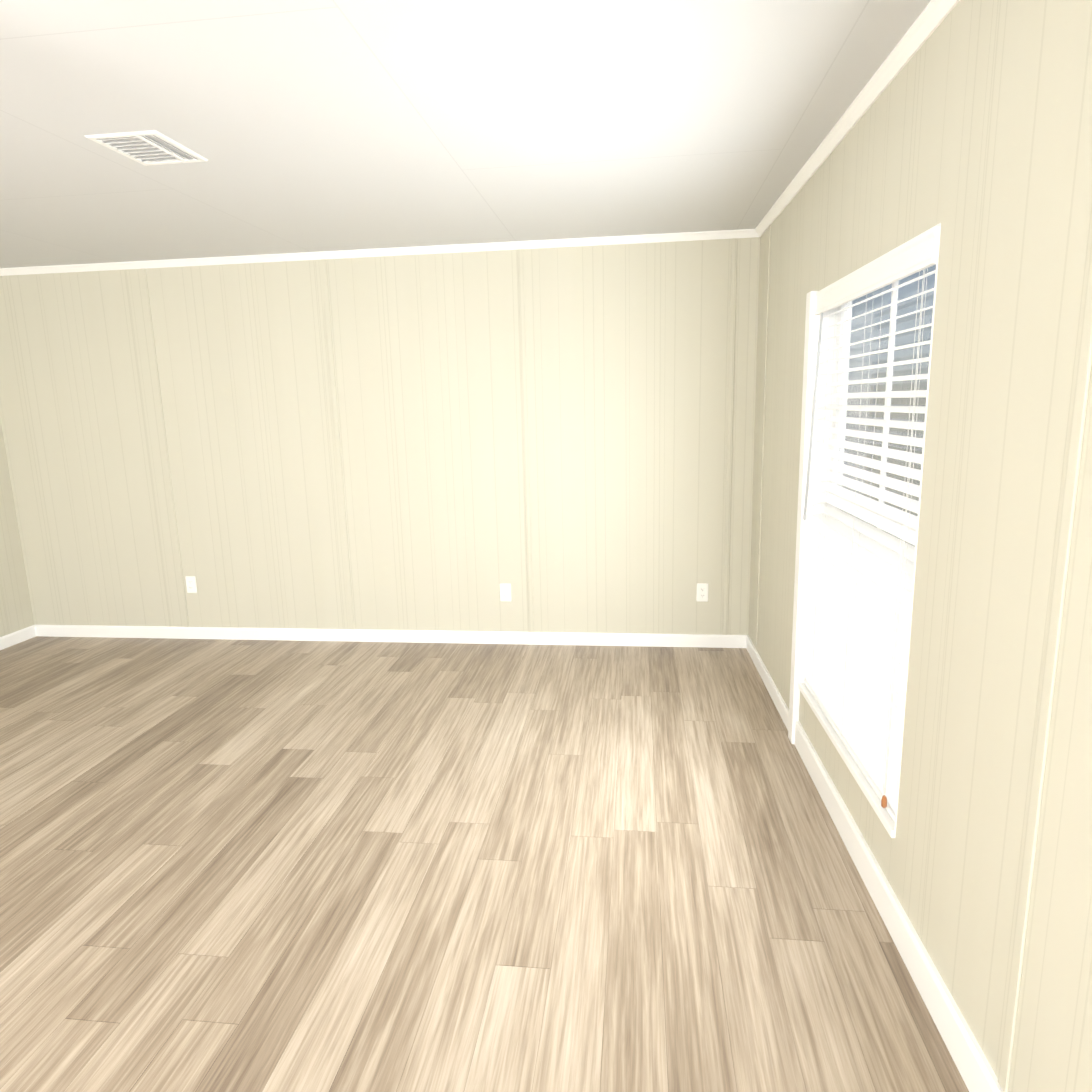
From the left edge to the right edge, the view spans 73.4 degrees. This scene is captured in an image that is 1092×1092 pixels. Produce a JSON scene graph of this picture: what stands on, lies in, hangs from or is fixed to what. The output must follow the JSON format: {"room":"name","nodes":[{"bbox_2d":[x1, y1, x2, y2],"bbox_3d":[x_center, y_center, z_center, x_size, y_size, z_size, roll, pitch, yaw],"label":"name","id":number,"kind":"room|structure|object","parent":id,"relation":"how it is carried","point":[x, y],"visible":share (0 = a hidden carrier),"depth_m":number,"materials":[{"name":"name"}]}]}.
{"room":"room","nodes":[
{"label":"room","id":0,"kind":"room"},
{"bbox_2d":[0,418,33,636],"bbox_3d":[-4.021,0.079,1.638,0.120,2.400,6.840,0,11,7],"label":"wall","id":1,"kind":"structure","parent":0,"point":[16,613],"depth_m":4.87,"materials":[{"name":"paint"}]},
{"bbox_2d":[0,625,35,649],"bbox_3d":[-3.928,1.217,1.851,0.013,0.080,6.600,0,11,7],"label":"baseboard","id":2,"kind":"structure","parent":1,"relation":"attached to","point":[17,637],"depth_m":4.90,"materials":[{"name":"white wood"}]},
{"bbox_2d":[0,237,759,634],"bbox_3d":[-1.056,-0.568,4.590,5.274,2.400,0.120,0,11,7],"label":"wall","id":3,"kind":"structure","parent":0,"point":[628,361],"depth_m":4.51,"materials":[{"name":"paint"}]},
{"bbox_2d":[185,576,196,592],"bbox_3d":[-2.351,0.257,4.849,0.070,0.114,0.008,0,11,7],"label":"electrical outlet","id":4,"kind":"object","parent":3,"relation":"attached to","point":[191,584],"visible":1,"depth_m":4.85,"materials":[{"name":"white plastic"}]},
{"bbox_2d":[0,229,758,275],"bbox_3d":[-1.207,-1.712,4.302,4.804,0.038,0.036,0,11,7],"label":"crown molding","id":5,"kind":"structure","parent":3,"relation":"attached to","point":[574,242],"depth_m":4.26,"materials":[{"name":"white wood"}]},
{"bbox_2d":[35,625,746,647],"bbox_3d":[-1.150,0.583,4.761,4.804,0.080,0.013,0,11,7],"label":"baseboard","id":6,"kind":"structure","parent":3,"relation":"attached to","point":[554,638],"depth_m":4.73,"materials":[{"name":"white wood"}]},
{"bbox_2d":[141,238,736,634],"bbox_3d":[-0.684,-0.577,4.477,3.561,2.282,0.006,0,11,7],"label":"batten","id":7,"kind":"object","parent":3,"relation":"attached to","point":[525,426],"visible":1,"depth_m":4.45,"materials":[{"name":"paint"}]},
{"bbox_2d":[500,584,510,600],"bbox_3d":[-0.254,0.293,4.594,0.070,0.114,0.008,0,11,7],"label":"electrical outlet","id":8,"kind":"object","parent":3,"relation":"attached to","point":[505,592],"visible":1,"depth_m":4.59,"materials":[{"name":"white plastic"}]},
{"bbox_2d":[696,583,707,601],"bbox_3d":[0.949,0.283,4.442,0.070,0.114,0.008,0,11,7],"label":"electrical outlet","id":9,"kind":"object","parent":3,"relation":"attached to","point":[702,593],"visible":1,"depth_m":4.44,"materials":[{"name":"white plastic"}]},
{"bbox_2d":[0,0,930,267],"bbox_3d":[-1.509,-1.148,1.081,5.804,0.100,7.400,0,11,7],"label":"ceiling","id":10,"kind":"structure","parent":0,"point":[315,125],"depth_m":2.33,"materials":[{"name":"paint"}]},
{"bbox_2d":[84,130,207,165],"bbox_3d":[-1.382,-1.385,2.553,0.255,0.016,0.305,0,11,7],"label":"ceiling vent","id":11,"kind":"object","parent":10,"relation":"in","point":[150,147],"visible":1,"depth_m":2.54,"materials":[{"name":"white metal"}]},
{"bbox_2d":[0,636,968,1091],"bbox_3d":[-1.449,1.305,1.559,5.804,0.100,7.400,0,11,7],"label":"floor","id":12,"kind":"structure","parent":0,"point":[300,866],"depth_m":2.34,"materials":[{"name":"wood"}]},
{"bbox_2d":[748,0,1091,1091],"bbox_3d":[0.924,0.095,0.932,0.267,2.400,7.021,0,11,7],"label":"wall","id":13,"kind":"structure","parent":0,"point":[970,130],"depth_m":1.55,"materials":[{"name":"paint"}]},
{"bbox_2d":[798,682,895,837],"bbox_3d":[1.072,0.705,2.605,0.110,0.024,1.122,0,11,7],"label":"window sill","id":14,"kind":"structure","parent":13,"relation":"attached to","point":[881,812],"depth_m":2.44,"materials":[{"name":"white wood"}]},
{"bbox_2d":[755,0,959,236],"bbox_3d":[0.817,-1.061,0.705,0.178,0.038,6.799,0,11,7],"label":"crown molding","id":15,"kind":"structure","parent":13,"relation":"attached to","point":[927,23],"depth_m":2.19,"materials":[{"name":"white wood"}]},
{"bbox_2d":[788,223,940,832],"bbox_3d":[1.074,0.040,2.509,0.173,1.899,1.192,0,11,7],"label":"window","id":16,"kind":"structure","parent":13,"relation":"in","point":[900,309],"depth_m":2.71,"materials":[{"name":"white plastic"}]},
{"bbox_2d":[803,227,938,821],"bbox_3d":[1.035,-0.093,2.451,0.120,1.594,1.100,0,11,7],"label":"window pane","id":17,"kind":"structure","parent":16,"relation":"attached to","point":[859,620],"depth_m":2.35,"materials":[{"name":"white glass"}]},
{"bbox_2d":[746,635,1002,1091],"bbox_3d":[0.884,1.220,1.148,0.155,0.112,6.799,0,11,7],"label":"baseboard","id":18,"kind":"structure","parent":13,"relation":"attached to","point":[973,1065],"depth_m":2.00,"materials":[{"name":"white wood"}]},
{"bbox_2d":[755,225,1091,1091],"bbox_3d":[0.913,-0.043,1.444,0.115,2.247,5.199,0,11,7],"label":"trim","id":19,"kind":"structure","parent":13,"relation":"attached to","point":[1063,545],"depth_m":1.32,"materials":[{"name":"paint"}]}
]}

